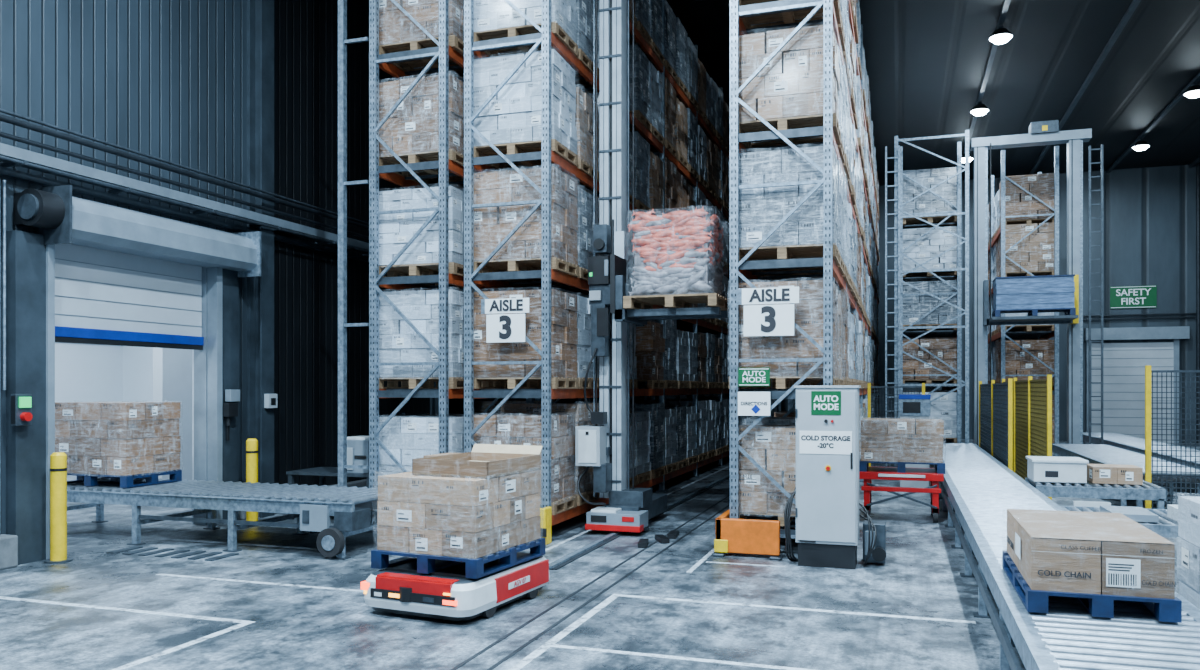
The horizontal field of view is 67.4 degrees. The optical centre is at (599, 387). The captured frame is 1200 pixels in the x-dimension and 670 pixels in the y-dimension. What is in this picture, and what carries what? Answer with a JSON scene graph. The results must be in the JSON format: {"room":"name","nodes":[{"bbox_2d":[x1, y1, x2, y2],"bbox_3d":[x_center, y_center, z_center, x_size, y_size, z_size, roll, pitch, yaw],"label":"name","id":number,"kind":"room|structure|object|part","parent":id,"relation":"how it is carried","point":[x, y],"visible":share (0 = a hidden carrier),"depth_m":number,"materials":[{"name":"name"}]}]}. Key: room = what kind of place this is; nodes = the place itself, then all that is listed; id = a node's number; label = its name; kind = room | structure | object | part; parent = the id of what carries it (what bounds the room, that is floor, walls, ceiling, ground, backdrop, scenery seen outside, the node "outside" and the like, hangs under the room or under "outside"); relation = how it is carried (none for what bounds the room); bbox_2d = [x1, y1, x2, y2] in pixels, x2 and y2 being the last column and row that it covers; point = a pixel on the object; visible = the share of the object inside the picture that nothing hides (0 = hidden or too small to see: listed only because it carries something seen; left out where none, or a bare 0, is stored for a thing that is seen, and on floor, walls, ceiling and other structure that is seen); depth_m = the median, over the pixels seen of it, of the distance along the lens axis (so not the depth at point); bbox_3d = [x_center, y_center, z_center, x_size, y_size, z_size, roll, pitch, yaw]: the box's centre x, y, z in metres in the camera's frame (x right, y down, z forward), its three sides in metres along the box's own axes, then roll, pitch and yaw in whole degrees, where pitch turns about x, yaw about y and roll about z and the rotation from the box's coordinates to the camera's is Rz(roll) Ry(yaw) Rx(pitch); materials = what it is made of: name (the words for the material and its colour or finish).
{"room":"warehouse","nodes":[
{"label":"warehouse","id":0,"kind":"room"},
{"bbox_2d":[55,342,193,523],"bbox_3d":[-7.838,-0.300,12.363,4.990,4.200,7.900,0,0,18],"label":"truck trailer interior","id":1,"kind":"structure","parent":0,"point":[83,372],"depth_m":15.66,"materials":[{"name":"white metal"}]},
{"bbox_2d":[0,0,658,534],"bbox_3d":[-3.864,-2.750,16.045,0.200,9.100,40.000,0,0,18],"label":"wall","id":2,"kind":"structure","parent":0,"point":[163,79],"depth_m":12.43,"materials":[{"name":"grey metal"}]},
{"bbox_2d":[0,179,5,532],"bbox_3d":[-6.024,-0.320,9.060,0.030,3.560,0.090,0,0,18],"label":"vertical conduit","id":3,"kind":"object","parent":2,"relation":"attached to","point":[4,181],"visible":1,"depth_m":9.07,"materials":[{"name":"metal"}]},
{"bbox_2d":[6,230,238,564],"bbox_3d":[-5.506,0.050,10.647,0.500,3.500,3.321,0,0,18],"label":"shutter","id":4,"kind":"object","parent":2,"relation":"attached to","point":[62,293],"depth_m":10.20,"materials":[{"name":"metal"}]},
{"bbox_3d":[-5.838,0.220,9.103,0.155,0.320,0.181,0,0,18],"label":"door push button","id":5,"kind":"part","parent":4,"relation":"part of","materials":[{"name":"grey plastic"}]},
{"bbox_2d":[223,389,239,440],"bbox_3d":[-4.892,0.360,11.950,0.100,0.680,0.220,0,0,18],"label":"control box","id":6,"kind":"object","parent":4,"relation":"attached to","point":[230,410],"visible":1,"depth_m":11.90,"materials":[{"name":"black plastic"}]},
{"bbox_2d":[14,185,260,276],"bbox_3d":[-5.297,-1.800,10.641,0.500,0.600,3.220,0,0,18],"label":"housing","id":7,"kind":"object","parent":2,"relation":"attached to","point":[53,213],"depth_m":10.15,"materials":[{"name":"grey metal"}]},
{"bbox_2d":[0,479,366,569],"bbox_3d":[-3.665,1.640,15.979,0.220,0.320,40.000,0,0,18],"label":"trim","id":8,"kind":"structure","parent":2,"relation":"attached to","point":[8,543],"depth_m":9.00,"materials":[{"name":"concrete"}]},
{"bbox_2d":[0,109,368,255],"bbox_3d":[-3.573,-2.474,15.948,0.413,0.488,40.000,0,0,18],"label":"conduit","id":9,"kind":"object","parent":2,"relation":"attached to","point":[12,156],"visible":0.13,"depth_m":10.60,"materials":[{"name":"metal"}]},
{"bbox_2d":[0,439,1199,669],"bbox_3d":[2.701,1.894,13.857,25.640,0.212,40.000,0,0,18],"label":"floor","id":10,"kind":"structure","parent":0,"point":[294,628],"depth_m":7.41,"materials":[{"name":"concrete"}]},
{"bbox_2d":[44,452,72,563],"bbox_3d":[-5.616,1.235,9.335,0.260,1.130,0.260,0,0,18],"label":"bollard","id":11,"kind":"object","parent":10,"relation":"on","point":[58,460],"visible":1,"depth_m":9.28,"materials":[{"name":"yellow metal"}]},
{"bbox_2d":[67,476,379,559],"bbox_3d":[-4.848,1.488,10.802,5.170,0.623,1.390,0,0,18],"label":"conveyor","id":12,"kind":"object","parent":10,"relation":"on","point":[313,506],"visible":0.8,"depth_m":10.10,"materials":[{"name":"metal"}]},
{"bbox_2d":[55,401,181,487],"bbox_3d":[-6.008,0.665,11.194,1.231,1.021,0.912,0,0,18],"label":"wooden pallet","id":13,"kind":"object","parent":12,"relation":"on","point":[124,443],"visible":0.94,"depth_m":10.84,"materials":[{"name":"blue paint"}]},
{"bbox_2d":[246,438,257,520],"bbox_3d":[-4.607,1.235,11.919,0.260,1.130,0.260,0,0,18],"label":"bollard","id":14,"kind":"object","parent":10,"relation":"on","point":[251,443],"visible":0.62,"depth_m":11.86,"materials":[{"name":"yellow metal"}]},
{"bbox_2d":[0,0,541,517],"bbox_3d":[-3.651,-2.750,15.974,0.250,9.100,40.000,0,0,18],"label":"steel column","id":15,"kind":"structure","parent":10,"relation":"on","point":[260,13],"depth_m":12.57,"materials":[{"name":"metal"}]},
{"bbox_2d":[264,394,276,407],"bbox_3d":[-4.602,0.180,12.591,0.085,0.200,0.180,0,0,18],"label":"thermostat","id":16,"kind":"object","parent":15,"relation":"attached to","point":[270,400],"visible":1,"depth_m":12.52,"materials":[{"name":"paint"}]},
{"bbox_2d":[286,467,368,519],"bbox_3d":[-3.518,1.470,12.451,1.350,0.660,0.800,0,0,18],"label":"conveyor","id":17,"kind":"object","parent":10,"relation":"on","point":[321,472],"visible":0.25,"depth_m":12.28,"materials":[{"name":"metal"}]},
{"bbox_2d":[347,436,368,472],"bbox_3d":[-3.246,0.900,12.271,0.480,0.480,0.470,0,0,18],"label":"printer","id":18,"kind":"object","parent":17,"relation":"on","point":[357,446],"visible":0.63,"depth_m":12.05,"materials":[{"name":"paint"}]},
{"bbox_2d":[338,0,368,486],"bbox_3d":[-3.140,-2.650,11.419,0.460,8.900,0.120,0,0,18],"label":"post","id":19,"kind":"object","parent":10,"relation":"on","point":[342,4],"visible":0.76,"depth_m":11.44,"materials":[{"name":"metal"}]},
{"bbox_2d":[361,444,549,620],"bbox_3d":[-1.165,1.154,7.566,1.030,1.292,1.446,0,0,24],"label":"vehicle","id":20,"kind":"object","parent":10,"relation":"on","point":[460,523],"visible":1,"depth_m":7.15,"materials":[{"name":"beige cardboard"}]},
{"bbox_2d":[539,507,551,544],"bbox_3d":[-0.670,1.590,10.385,0.200,0.420,0.220,0,0,18],"label":"guard","id":21,"kind":"object","parent":10,"relation":"on","point":[545,513],"visible":0.58,"depth_m":10.31,"materials":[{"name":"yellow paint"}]},
{"bbox_2d":[366,0,727,531],"bbox_3d":[1.027,-2.575,21.414,1.257,8.750,21.723,0,0,18],"label":"rack","id":22,"kind":"object","parent":10,"relation":"on","point":[416,121],"visible":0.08,"depth_m":11.27,"materials":[{"name":"metal"}]},
{"bbox_2d":[451,474,729,669],"bbox_3d":[2.316,1.782,16.199,0.910,0.035,30.200,0,0,18],"label":"rail","id":23,"kind":"object","parent":10,"relation":"on","point":[575,555],"visible":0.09,"depth_m":9.33,"materials":[{"name":"metal"}]},
{"bbox_2d":[464,0,780,540],"bbox_3d":[2.308,-2.575,20.987,1.232,8.750,21.721,0,0,18],"label":"rack","id":24,"kind":"object","parent":10,"relation":"on","point":[528,86],"visible":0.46,"depth_m":11.38,"materials":[{"name":"metal"}]},
{"bbox_2d":[481,298,528,342],"bbox_3d":[-1.122,-0.800,10.675,0.620,0.520,0.046,0,0,18],"label":"aisle sign","id":25,"kind":"object","parent":24,"relation":"attached to","point":[500,328],"visible":1,"depth_m":10.65,"materials":[{"name":"plastic"}]},
{"bbox_2d":[575,0,728,531],"bbox_3d":[0.816,-2.630,11.681,1.840,8.840,2.120,0,0,18],"label":"crane","id":26,"kind":"object","parent":10,"relation":"on","point":[604,447],"visible":0.98,"depth_m":11.42,"materials":[{"name":"metal"}]},
{"bbox_2d":[623,207,729,311],"bbox_3d":[0.959,-1.535,10.972,1.120,1.169,1.016,0,0,18],"label":"load","id":27,"kind":"object","parent":26,"relation":"on","point":[677,255],"visible":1,"depth_m":10.55,"materials":[{"name":"white plastic"}]},
{"bbox_2d":[638,530,678,547],"bbox_3d":[0.721,1.770,10.555,0.296,0.050,1.055,0,0,34],"label":"connector","id":28,"kind":"object","parent":10,"relation":"on","point":[673,534],"visible":1,"depth_m":10.47,"materials":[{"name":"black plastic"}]},
{"bbox_2d":[713,510,781,559],"bbox_3d":[1.670,1.600,9.879,0.720,0.400,0.800,0,0,18],"label":"guard","id":29,"kind":"object","parent":10,"relation":"on","point":[745,536],"visible":0.99,"depth_m":9.55,"materials":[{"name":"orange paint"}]},
{"bbox_2d":[729,0,879,538],"bbox_3d":[5.375,-2.575,19.965,1.255,8.750,21.723,0,0,18],"label":"rack","id":30,"kind":"object","parent":10,"relation":"on","point":[804,182],"visible":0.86,"depth_m":9.88,"materials":[{"name":"metal"}]},
{"bbox_2d":[738,392,769,415],"bbox_3d":[1.667,0.170,9.745,0.350,0.260,0.015,0,0,18],"label":"direction sign","id":31,"kind":"object","parent":30,"relation":"attached to","point":[749,403],"visible":1,"depth_m":9.74,"materials":[{"name":"plastic"}]},
{"bbox_2d":[738,368,769,385],"bbox_3d":[1.667,-0.120,9.745,0.340,0.200,0.015,0,0,18],"label":"sign","id":32,"kind":"object","parent":30,"relation":"attached to","point":[746,376],"visible":1,"depth_m":9.74,"materials":[{"name":"green paint"}]},
{"bbox_2d":[737,287,798,335],"bbox_3d":[1.810,-0.820,9.697,0.660,0.520,0.046,0,0,18],"label":"aisle sign","id":33,"kind":"object","parent":30,"relation":"attached to","point":[759,320],"visible":1,"depth_m":9.67,"materials":[{"name":"plastic"}]},
{"bbox_2d":[784,385,885,568],"bbox_3d":[2.412,0.896,9.238,1.002,1.841,0.654,0,0,18],"label":"tall cabinet","id":34,"kind":"object","parent":10,"relation":"on","point":[826,490],"visible":1,"depth_m":8.99,"materials":[{"name":"white metal"}]},
{"bbox_2d":[868,383,924,466],"bbox_3d":[6.032,0.850,18.333,1.110,1.900,0.060,0,0,18],"label":"fence","id":35,"kind":"object","parent":10,"relation":"on","point":[869,384],"visible":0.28,"depth_m":18.38,"materials":[{"name":"metal"}]},
{"bbox_2d":[859,418,944,522],"bbox_3d":[4.193,1.104,12.514,1.131,1.392,0.916,0,0,18],"label":"trolley","id":36,"kind":"object","parent":10,"relation":"on","point":[901,442],"visible":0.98,"depth_m":12.13,"materials":[{"name":"beige cardboard"}]},
{"bbox_3d":[4.182,1.470,12.515,1.080,0.660,0.910,0,0,18],"label":"trolley frame","id":37,"kind":"part","parent":36,"relation":"part of","materials":[{"name":"red paint"}]},
{"bbox_2d":[899,395,930,487],"bbox_3d":[5.754,0.960,16.471,0.540,1.680,0.550,0,0,18],"label":"console","id":38,"kind":"object","parent":10,"relation":"on","point":[910,406],"visible":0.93,"depth_m":16.22,"materials":[{"name":"paint"}]},
{"bbox_2d":[885,130,968,465],"bbox_3d":[7.368,-1.975,20.302,1.780,7.550,0.180,0,0,18],"label":"lattice frame","id":39,"kind":"object","parent":10,"relation":"on","point":[896,157],"visible":0.85,"depth_m":20.40,"materials":[{"name":"metal"}]},
{"bbox_2d":[900,142,961,442],"bbox_3d":[9.003,-1.950,24.922,1.440,7.500,8.220,0,0,18],"label":"rack","id":40,"kind":"object","parent":10,"relation":"on","point":[920,241],"visible":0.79,"depth_m":21.18,"materials":[{"name":"metal"}]},
{"bbox_2d":[979,379,1012,470],"bbox_3d":[7.393,0.825,16.931,0.060,1.950,5.660,0,0,18],"label":"fence","id":41,"kind":"object","parent":10,"relation":"on","point":[995,399],"visible":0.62,"depth_m":16.14,"materials":[{"name":"metal"}]},
{"bbox_2d":[988,146,1058,456],"bbox_3d":[11.500,-1.950,25.249,1.310,7.500,8.220,0,0,18],"label":"rack","id":42,"kind":"object","parent":10,"relation":"on","point":[1024,208],"visible":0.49,"depth_m":21.54,"materials":[{"name":"metal"}]},
{"bbox_2d":[1002,375,1051,499],"bbox_3d":[7.719,0.800,16.453,0.060,2.000,6.360,0,0,18],"label":"fence","id":43,"kind":"object","parent":10,"relation":"on","point":[1032,399],"visible":0.56,"depth_m":15.39,"materials":[{"name":"yellow metal"}]},
{"bbox_2d":[971,120,1102,445],"bbox_3d":[9.561,-2.055,19.608,2.660,7.650,1.450,0,0,18],"label":"lift","id":44,"kind":"object","parent":10,"relation":"on","point":[1041,133],"visible":0.84,"depth_m":19.75,"materials":[{"name":"metal"}]},
{"bbox_2d":[992,274,1075,316],"bbox_3d":[9.291,-1.945,19.334,1.540,0.840,0.760,0,0,18],"label":"pallet","id":45,"kind":"object","parent":44,"relation":"on","point":[1032,295],"visible":0.88,"depth_m":19.01,"materials":[{"name":"blue paint"}]},
{"bbox_2d":[929,443,1199,669],"bbox_3d":[4.794,1.507,10.998,1.040,0.586,18.700,0,0,18],"label":"conveyor","id":46,"kind":"object","parent":10,"relation":"on","point":[980,490],"visible":0.64,"depth_m":5.04,"materials":[{"name":"metal"}]},
{"bbox_2d":[1002,509,1181,622],"bbox_3d":[2.854,0.998,5.352,0.736,0.422,1.281,0,0,18],"label":"load","id":47,"kind":"object","parent":46,"relation":"on","point":[1098,559],"visible":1,"depth_m":4.83,"materials":[{"name":"beige cardboard"}]},
{"bbox_2d":[1025,478,1166,509],"bbox_3d":[6.216,1.494,11.373,1.401,0.613,1.150,0,0,18],"label":"conveyor","id":48,"kind":"object","parent":10,"relation":"on","point":[1147,491],"visible":0.51,"depth_m":10.94,"materials":[{"name":"metal"}]},
{"bbox_2d":[1026,456,1088,482],"bbox_3d":[5.850,1.042,11.542,0.640,0.285,0.640,0,0,18],"label":"box","id":49,"kind":"object","parent":48,"relation":"on","point":[1039,468],"visible":1,"depth_m":11.28,"materials":[{"name":"paint"}]},
{"bbox_2d":[1087,464,1142,484],"bbox_3d":[6.464,1.083,11.336,0.546,0.205,0.499,0,0,18],"label":"carton","id":50,"kind":"object","parent":48,"relation":"on","point":[1096,473],"visible":1,"depth_m":11.13,"materials":[{"name":"cardboard"}]},
{"bbox_2d":[1060,504,1178,537],"bbox_3d":[5.828,1.520,9.705,1.680,0.560,1.360,0,0,18],"label":"conveyor","id":51,"kind":"object","parent":10,"relation":"on","point":[1163,522],"visible":0.39,"depth_m":9.38,"materials":[{"name":"metal"}]},
{"bbox_2d":[1052,444,1199,505],"bbox_3d":[9.092,1.492,15.890,1.140,0.616,6.700,0,0,18],"label":"conveyor","id":52,"kind":"object","parent":10,"relation":"on","point":[1094,453],"visible":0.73,"depth_m":15.13,"materials":[{"name":"metal"}]},
{"bbox_2d":[1083,432,1199,495],"bbox_3d":[11.274,1.492,18.167,1.040,0.616,12.400,0,0,18],"label":"conveyor","id":53,"kind":"object","parent":10,"relation":"on","point":[1131,443],"visible":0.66,"depth_m":18.62,"materials":[{"name":"metal"}]},
{"bbox_2d":[1145,365,1199,508],"bbox_3d":[8.952,0.750,11.457,3.520,2.100,0.060,0,0,18],"label":"fence","id":54,"kind":"object","parent":10,"relation":"on","point":[1148,371],"visible":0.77,"depth_m":11.93,"materials":[{"name":"metal"}]},
{"bbox_2d":[1177,496,1199,608],"bbox_3d":[3.731,1.215,4.743,0.932,1.170,1.391,0,0,18],"label":"stack","id":55,"kind":"object","parent":10,"relation":"on","point":[1188,541],"visible":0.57,"depth_m":5.29,"materials":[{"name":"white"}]},
{"bbox_2d":[666,165,1195,442],"bbox_3d":[11.808,-2.750,32.009,19.840,9.100,0.200,0,0,18],"label":"wall","id":56,"kind":"structure","parent":0,"point":[1149,214],"depth_m":30.03,"materials":[{"name":"grey metal"}]},
{"bbox_2d":[1110,285,1156,308],"bbox_3d":[17.713,-3.020,29.897,1.360,0.740,0.031,0,0,18],"label":"safety sign","id":57,"kind":"object","parent":56,"relation":"attached to","point":[1121,297],"visible":1,"depth_m":29.89,"materials":[{"name":"green paint"}]},
{"bbox_2d":[1084,326,1189,442],"bbox_3d":[17.725,-0.100,29.773,3.000,3.800,0.300,0,0,18],"label":"door","id":58,"kind":"structure","parent":56,"relation":"in","point":[1124,364],"depth_m":29.83,"materials":[{"name":"grey metal"}]},
{"bbox_2d":[667,0,1199,185],"bbox_3d":[5.404,-7.400,12.956,19.940,0.200,40.000,0,0,18],"label":"ceiling","id":59,"kind":"structure","parent":0,"point":[926,60],"depth_m":20.82,"materials":[{"name":"metal"}]},
{"bbox_2d":[962,152,973,162],"bbox_3d":[11.131,-7.035,27.385,0.480,0.310,0.480,0,0,18],"label":"lamp","id":60,"kind":"object","parent":59,"relation":"hanging from","point":[971,157],"visible":0.44,"depth_m":27.26,"materials":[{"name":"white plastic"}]},
{"bbox_2d":[969,102,989,115],"bbox_3d":[9.550,-7.035,22.642,0.480,0.310,0.480,0,0,18],"label":"lamp","id":61,"kind":"object","parent":59,"relation":"hanging from","point":[980,109],"visible":1,"depth_m":22.53,"materials":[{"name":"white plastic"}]},
{"bbox_2d":[988,25,1013,43],"bbox_3d":[7.969,-7.035,17.898,0.480,0.310,0.480,0,0,18],"label":"lamp","id":62,"kind":"object","parent":59,"relation":"hanging from","point":[1001,35],"visible":1,"depth_m":17.78,"materials":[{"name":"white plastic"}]},
{"bbox_2d":[962,0,1199,174],"bbox_3d":[5.566,-7.240,12.902,15.700,0.080,40.000,0,0,18],"label":"cable tray","id":63,"kind":"object","parent":59,"relation":"attached to","point":[1132,7],"depth_m":21.59,"materials":[{"name":"grey metal"}]},
{"bbox_2d":[1132,139,1149,150],"bbox_3d":[15.622,-7.035,25.994,0.480,0.310,0.480,0,0,18],"label":"lamp","id":64,"kind":"object","parent":59,"relation":"hanging from","point":[1141,145],"visible":1,"depth_m":25.88,"materials":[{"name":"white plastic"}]},
{"bbox_2d":[1183,83,1199,97],"bbox_3d":[14.040,-7.035,21.250,0.480,0.310,0.480,0,0,18],"label":"lamp","id":65,"kind":"object","parent":59,"relation":"hanging from","point":[1193,91],"visible":1,"depth_m":21.17,"materials":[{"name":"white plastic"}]},
{"bbox_3d":[14.958,-2.750,9.771,0.200,9.100,40.000,0,0,18],"label":"wall","id":66,"kind":"structure","parent":0,"visible":0},
{"bbox_2d":[1083,163,1199,442],"bbox_3d":[17.835,-2.750,29.789,7.000,9.100,0.120,0,0,18],"label":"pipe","id":67,"kind":"object","parent":66,"relation":"attached to","point":[1197,313],"visible":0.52,"depth_m":29.22,"materials":[{"name":"metal"}]}
]}

